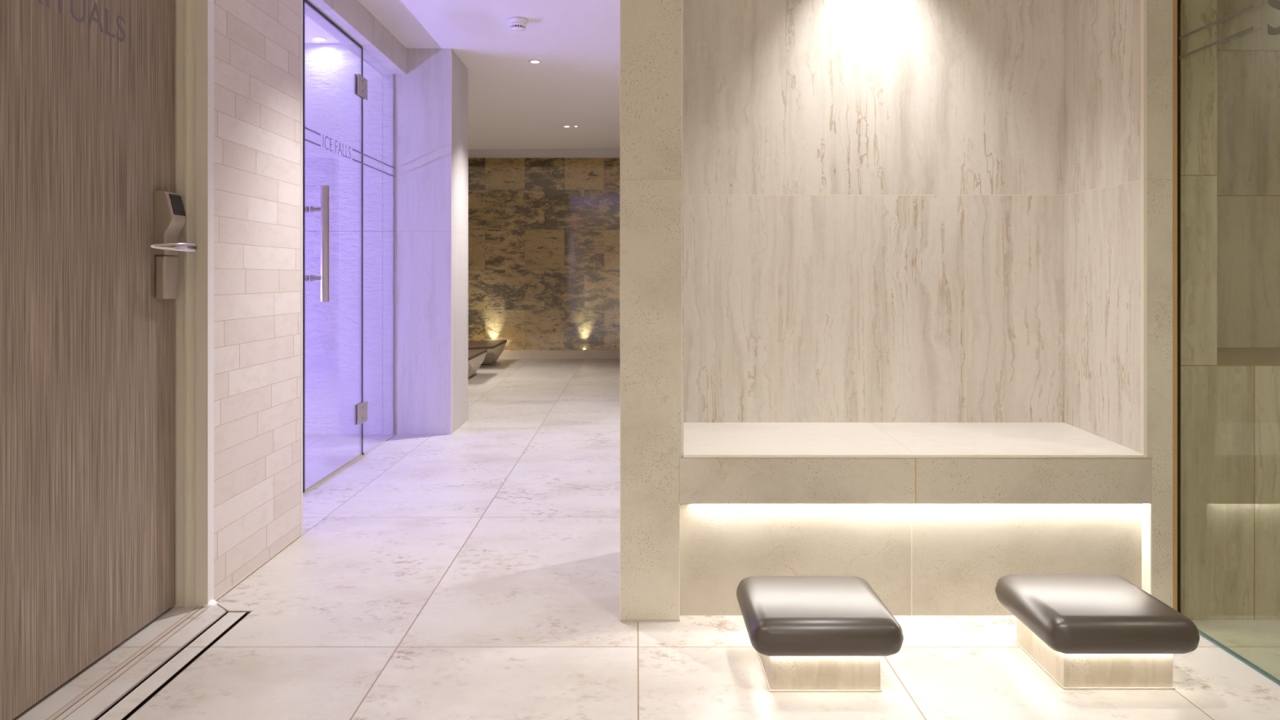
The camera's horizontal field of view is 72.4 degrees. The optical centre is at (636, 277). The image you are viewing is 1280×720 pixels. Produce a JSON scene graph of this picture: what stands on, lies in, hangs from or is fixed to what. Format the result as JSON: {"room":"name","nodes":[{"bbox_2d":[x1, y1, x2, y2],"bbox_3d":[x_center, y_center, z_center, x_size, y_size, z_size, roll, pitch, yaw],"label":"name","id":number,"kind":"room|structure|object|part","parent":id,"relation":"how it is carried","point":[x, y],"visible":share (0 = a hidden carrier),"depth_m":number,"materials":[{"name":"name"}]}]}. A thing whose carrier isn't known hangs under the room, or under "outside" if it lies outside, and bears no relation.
{"room":"spa","nodes":[
{"label":"spa","id":0,"kind":"room"},
{"bbox_2d":[213,0,300,599],"bbox_3d":[-1.328,-0.212,0.473,0.250,2.270,5.346,0,0,0],"label":"wall","id":1,"kind":"structure","parent":0,"point":[257,42],"depth_m":2.76,"materials":[{"name":"stone"}]},
{"bbox_2d":[0,0,197,719],"bbox_3d":[-1.270,-0.154,1.986,0.131,2.136,0.921,0,0,0],"label":"door","id":2,"kind":"structure","parent":1,"relation":"in","point":[92,215],"depth_m":2.03,"materials":[{"name":"brown wood"}]},
{"bbox_3d":[-1.237,-0.082,2.341,0.059,0.028,0.129,0,0,4],"label":"lever handle","id":3,"kind":"part","parent":2,"relation":"part of","materials":[{"name":"silver metal"}]},
{"bbox_3d":[-1.249,-0.197,2.377,0.018,0.056,0.060,0,0,0],"label":"reader panel","id":4,"kind":"part","parent":2,"relation":"part of","materials":[{"name":"black plastic"}]},
{"bbox_2d":[46,606,203,719],"bbox_3d":[-1.223,0.923,0.226,0.014,0.002,4.452,0,0,0],"label":"trim","id":5,"kind":"structure","parent":1,"relation":"attached to","point":[56,714],"depth_m":2.07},
{"bbox_2d":[171,0,207,607],"bbox_3d":[-1.276,-0.177,1.984,0.148,2.200,1.008,0,0,0],"label":"trim","id":6,"kind":"structure","parent":1,"relation":"attached to","point":[191,15],"depth_m":2.46,"materials":[{"name":"paint"}]},
{"bbox_2d":[202,599,217,607],"bbox_3d":[-1.205,0.916,2.468,0.042,0.013,0.042,0,0,0],"label":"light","id":7,"kind":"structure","parent":1,"relation":"attached to","point":[212,602],"depth_m":2.46,"materials":[{"name":"white"}]},
{"bbox_2d":[207,0,213,604],"bbox_3d":[-1.203,-0.177,2.469,0.002,2.200,0.036,0,0,0],"label":"trim","id":8,"kind":"structure","parent":1,"relation":"attached to","point":[210,2],"depth_m":2.46,"materials":[{"name":"white"}]},
{"bbox_2d":[214,534,300,600],"bbox_3d":[-1.201,0.920,2.805,0.004,0.005,0.630,0,0,0],"label":"trim","id":9,"kind":"structure","parent":1,"relation":"attached to","point":[298,536],"depth_m":2.75,"materials":[{"name":"beige stone"}]},
{"bbox_2d":[300,0,302,535],"bbox_3d":[-1.202,-0.212,3.138,0.002,2.270,0.018,0,0,0],"label":"trim","id":10,"kind":"structure","parent":1,"relation":"attached to","point":[301,1],"depth_m":3.14,"materials":[{"name":"beige"}]},
{"bbox_2d":[302,434,395,494],"bbox_3d":[-1.426,0.922,4.144,0.020,0.003,2.007,0,0,0],"label":"trim","id":11,"kind":"structure","parent":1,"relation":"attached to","point":[392,435],"depth_m":4.43,"materials":[{"name":"beige"}]},
{"bbox_2d":[304,43,394,434],"bbox_3d":[-2.313,-0.228,5.178,1.774,2.302,0.060,0,0,0],"label":"wall","id":12,"kind":"structure","parent":0,"point":[332,108],"depth_m":5.15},
{"bbox_2d":[304,0,406,74],"bbox_3d":[-1.431,-1.286,4.147,0.152,0.182,2.002,0,0,0],"label":"wall","id":13,"kind":"structure","parent":0,"point":[382,51],"depth_m":4.42,"materials":[{"name":"paint"}]},
{"bbox_2d":[363,74,395,434],"bbox_3d":[-1.427,-0.136,4.848,0.013,2.118,0.599,0,0,0],"label":"window","id":14,"kind":"structure","parent":13,"relation":"in","point":[394,88],"depth_m":5.14,"materials":[{"name":"clear glass"}]},
{"bbox_2d":[302,0,367,492],"bbox_3d":[-1.427,-0.136,4.165,0.168,2.118,0.870,0,0,0],"label":"door","id":15,"kind":"structure","parent":14,"relation":"attached to","point":[360,82],"depth_m":3.81,"materials":[{"name":"clear glass"}]},
{"bbox_3d":[-1.360,-0.147,3.814,0.034,0.507,0.034,0,0,0],"label":"pull handle","id":16,"kind":"part","parent":15,"relation":"part of","materials":[{"name":"metal"}]},
{"bbox_2d":[394,48,468,434],"bbox_3d":[-3.046,-0.212,5.407,3.908,2.270,0.517,0,0,0],"label":"wall column","id":17,"kind":"structure","parent":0,"point":[423,94],"depth_m":5.15,"materials":[{"name":"paint"}]},
{"bbox_2d":[450,48,452,434],"bbox_3d":[-1.092,-0.212,5.154,0.003,2.270,0.015,0,0,0],"label":"trim","id":18,"kind":"structure","parent":17,"relation":"attached to","point":[451,48],"depth_m":5.15,"materials":[{"name":"beige"}]},
{"bbox_2d":[304,0,620,149],"bbox_3d":[-0.750,-1.462,3.950,8.500,0.230,12.300,0,0,0],"label":"ceiling","id":19,"kind":"structure","parent":0,"point":[515,103],"depth_m":5.42,"materials":[{"name":"paint"}]},
{"bbox_2d":[312,36,326,41],"bbox_3d":[-1.830,-1.375,5.050,0.078,0.006,0.078,0,0,0],"label":"recessed light","id":20,"kind":"object","parent":19,"relation":"in","point":[316,38],"visible":1,"depth_m":5.05,"materials":[{"name":"white plastic"}]},
{"bbox_2d":[507,17,528,31],"bbox_3d":[-0.622,-1.319,4.575,0.106,0.055,0.106,0,0,0],"label":"smoke detector","id":21,"kind":"object","parent":19,"relation":"attached to","point":[516,24],"visible":1,"depth_m":4.54,"materials":[{"name":"white plastic"}]},
{"bbox_2d":[528,59,541,63],"bbox_3d":[-0.634,-1.343,5.450,0.078,0.006,0.078,0,0,0],"label":"recessed light","id":22,"kind":"object","parent":19,"relation":"in","point":[533,61],"visible":1,"depth_m":5.46,"materials":[{"name":"white plastic"}]},
{"bbox_2d":[468,149,620,350],"bbox_3d":[-0.750,-0.357,10.002,8.500,2.440,0.195,0,0,0],"label":"wall","id":23,"kind":"structure","parent":0,"point":[544,233],"depth_m":9.90,"materials":[{"name":"brown stone"}]},
{"bbox_2d":[497,350,620,359],"bbox_3d":[-0.750,0.873,9.896,8.500,0.101,0.018,0,0,0],"label":"baseboard","id":24,"kind":"structure","parent":23,"relation":"attached to","point":[506,354],"depth_m":9.89,"materials":[{"name":"stone"}]},
{"bbox_2d":[12,359,1279,719],"bbox_3d":[-0.750,0.973,3.950,8.500,0.100,12.300,0,0,0],"label":"floor","id":25,"kind":"structure","parent":0,"point":[473,572],"depth_m":2.23,"materials":[{"name":"stone"}]},
{"bbox_2d":[91,610,252,719],"bbox_3d":[-1.101,0.953,0.914,0.074,0.061,3.020,0,0,0],"label":"floor drain","id":26,"kind":"object","parent":25,"relation":"in","point":[125,706],"visible":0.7,"depth_m":2.07,"materials":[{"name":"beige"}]},
{"bbox_2d":[468,348,487,377],"bbox_3d":[-2.415,0.614,7.970,1.950,0.618,0.920,0,0,0],"label":"lounger","id":27,"kind":"object","parent":25,"relation":"on","point":[476,357],"visible":0.16,"depth_m":8.03,"materials":[{"name":"black"}]},
{"bbox_2d":[468,339,506,364],"bbox_3d":[-2.415,0.614,9.240,1.950,0.618,0.920,0,0,0],"label":"lounger","id":28,"kind":"object","parent":25,"relation":"on","point":[495,348],"visible":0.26,"depth_m":9.17,"materials":[{"name":"black"}]},
{"bbox_2d":[736,576,903,691],"bbox_3d":[0.421,0.839,2.075,0.340,0.168,0.340,0,0,0],"label":"stool","id":29,"kind":"object","parent":25,"relation":"on","point":[807,633],"visible":1,"depth_m":1.95,"materials":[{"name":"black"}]},
{"bbox_2d":[736,576,903,656],"bbox_3d":[0.421,0.796,2.075,0.340,0.084,0.340,0,0,0],"label":"cushion","id":30,"kind":"object","parent":29,"relation":"on","point":[783,615],"depth_m":1.95,"materials":[{"name":"black leather"}]},
{"bbox_2d":[679,422,1151,619],"bbox_3d":[0.748,0.693,2.571,1.270,0.460,0.448,0,0,0],"label":"stone bench","id":31,"kind":"object","parent":25,"relation":"on","point":[931,516],"visible":0.89,"depth_m":2.39,"materials":[{"name":"beige stone"}]},
{"bbox_3d":[0.749,0.704,2.400,1.268,0.439,0.020,0,0,0],"label":"foot panel","id":32,"kind":"part","parent":31,"relation":"part of","materials":[{"name":"stone"}]},
{"bbox_3d":[0.745,0.473,2.573,1.238,0.019,0.444,0,0,0],"label":"seat","id":33,"kind":"part","parent":31,"relation":"part of","materials":[{"name":"stone"}]},
{"bbox_2d":[995,574,1199,688],"bbox_3d":[1.081,0.839,2.087,0.340,0.168,0.340,0,0,0],"label":"stool","id":34,"kind":"object","parent":25,"relation":"on","point":[1084,631],"visible":1,"depth_m":1.96,"materials":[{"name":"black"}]},
{"bbox_2d":[995,574,1199,653],"bbox_3d":[1.081,0.796,2.087,0.340,0.084,0.340,0,0,0],"label":"cushion","id":35,"kind":"object","parent":34,"relation":"on","point":[1072,614],"depth_m":1.97,"materials":[{"name":"black leather"}]},
{"bbox_2d":[620,0,681,619],"bbox_3d":[0.039,-0.212,2.650,0.164,2.270,0.600,0,0,0],"label":"wall","id":36,"kind":"structure","parent":0,"point":[651,30],"depth_m":2.35,"materials":[{"name":"stone"}]},
{"bbox_2d":[620,619,679,621],"bbox_3d":[0.703,0.920,2.349,1.494,0.005,0.004,0,0,0],"label":"trim","id":37,"kind":"structure","parent":36,"relation":"attached to","point":[620,620],"depth_m":2.35,"materials":[{"name":"beige stone"}]},
{"bbox_2d":[681,0,683,457],"bbox_3d":[0.123,-0.377,2.579,0.005,1.800,0.433,0,0,0],"label":"wall","id":38,"kind":"structure","parent":0,"point":[682,0],"depth_m":2.36,"materials":[{"name":"stone"}]},
{"bbox_2d":[681,0,682,454],"bbox_3d":[0.121,-0.386,2.356,0.003,1.723,0.014,0,0,0],"label":"trim","id":39,"kind":"structure","parent":38,"relation":"attached to","point":[682,0],"depth_m":2.35,"materials":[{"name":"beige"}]},
{"bbox_2d":[683,0,1064,422],"bbox_3d":[0.745,-0.412,2.873,1.249,1.870,0.155,0,0,0],"label":"wall","id":40,"kind":"structure","parent":0,"point":[873,190],"depth_m":2.79,"materials":[{"name":"stone"}]},
{"bbox_2d":[1064,0,1173,608],"bbox_3d":[1.407,-0.212,2.650,0.086,2.270,0.600,0,0,0],"label":"wall","id":41,"kind":"structure","parent":0,"point":[1102,37],"depth_m":2.47,"materials":[{"name":"stone"}]},
{"bbox_2d":[1140,0,1146,454],"bbox_3d":[1.365,-0.386,2.356,0.010,1.723,0.014,0,0,0],"label":"trim","id":42,"kind":"structure","parent":41,"relation":"attached to","point":[1143,2],"depth_m":2.35,"materials":[{"name":"beige"}]},
{"bbox_2d":[1177,0,1279,685],"bbox_3d":[1.460,-0.177,1.354,0.014,2.200,2.008,0,0,0],"label":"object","id":43,"kind":"structure","parent":41,"relation":"in","point":[1275,4],"depth_m":2.35,"materials":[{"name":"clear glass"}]},
{"bbox_2d":[1180,0,1279,620],"bbox_3d":[2.375,-0.212,2.689,1.850,2.270,0.662,0,0,0],"label":"glass panel","id":44,"kind":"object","parent":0,"point":[1230,88],"depth_m":2.36,"materials":[{"name":"glass"}]},
{"bbox_2d":[1173,0,1177,610],"bbox_3d":[1.445,-0.212,2.351,0.011,2.270,0.006,0,0,0],"label":"trim","id":45,"kind":"structure","parent":44,"relation":"attached to","point":[1175,2],"depth_m":2.35,"materials":[{"name":"brown"}]}
]}

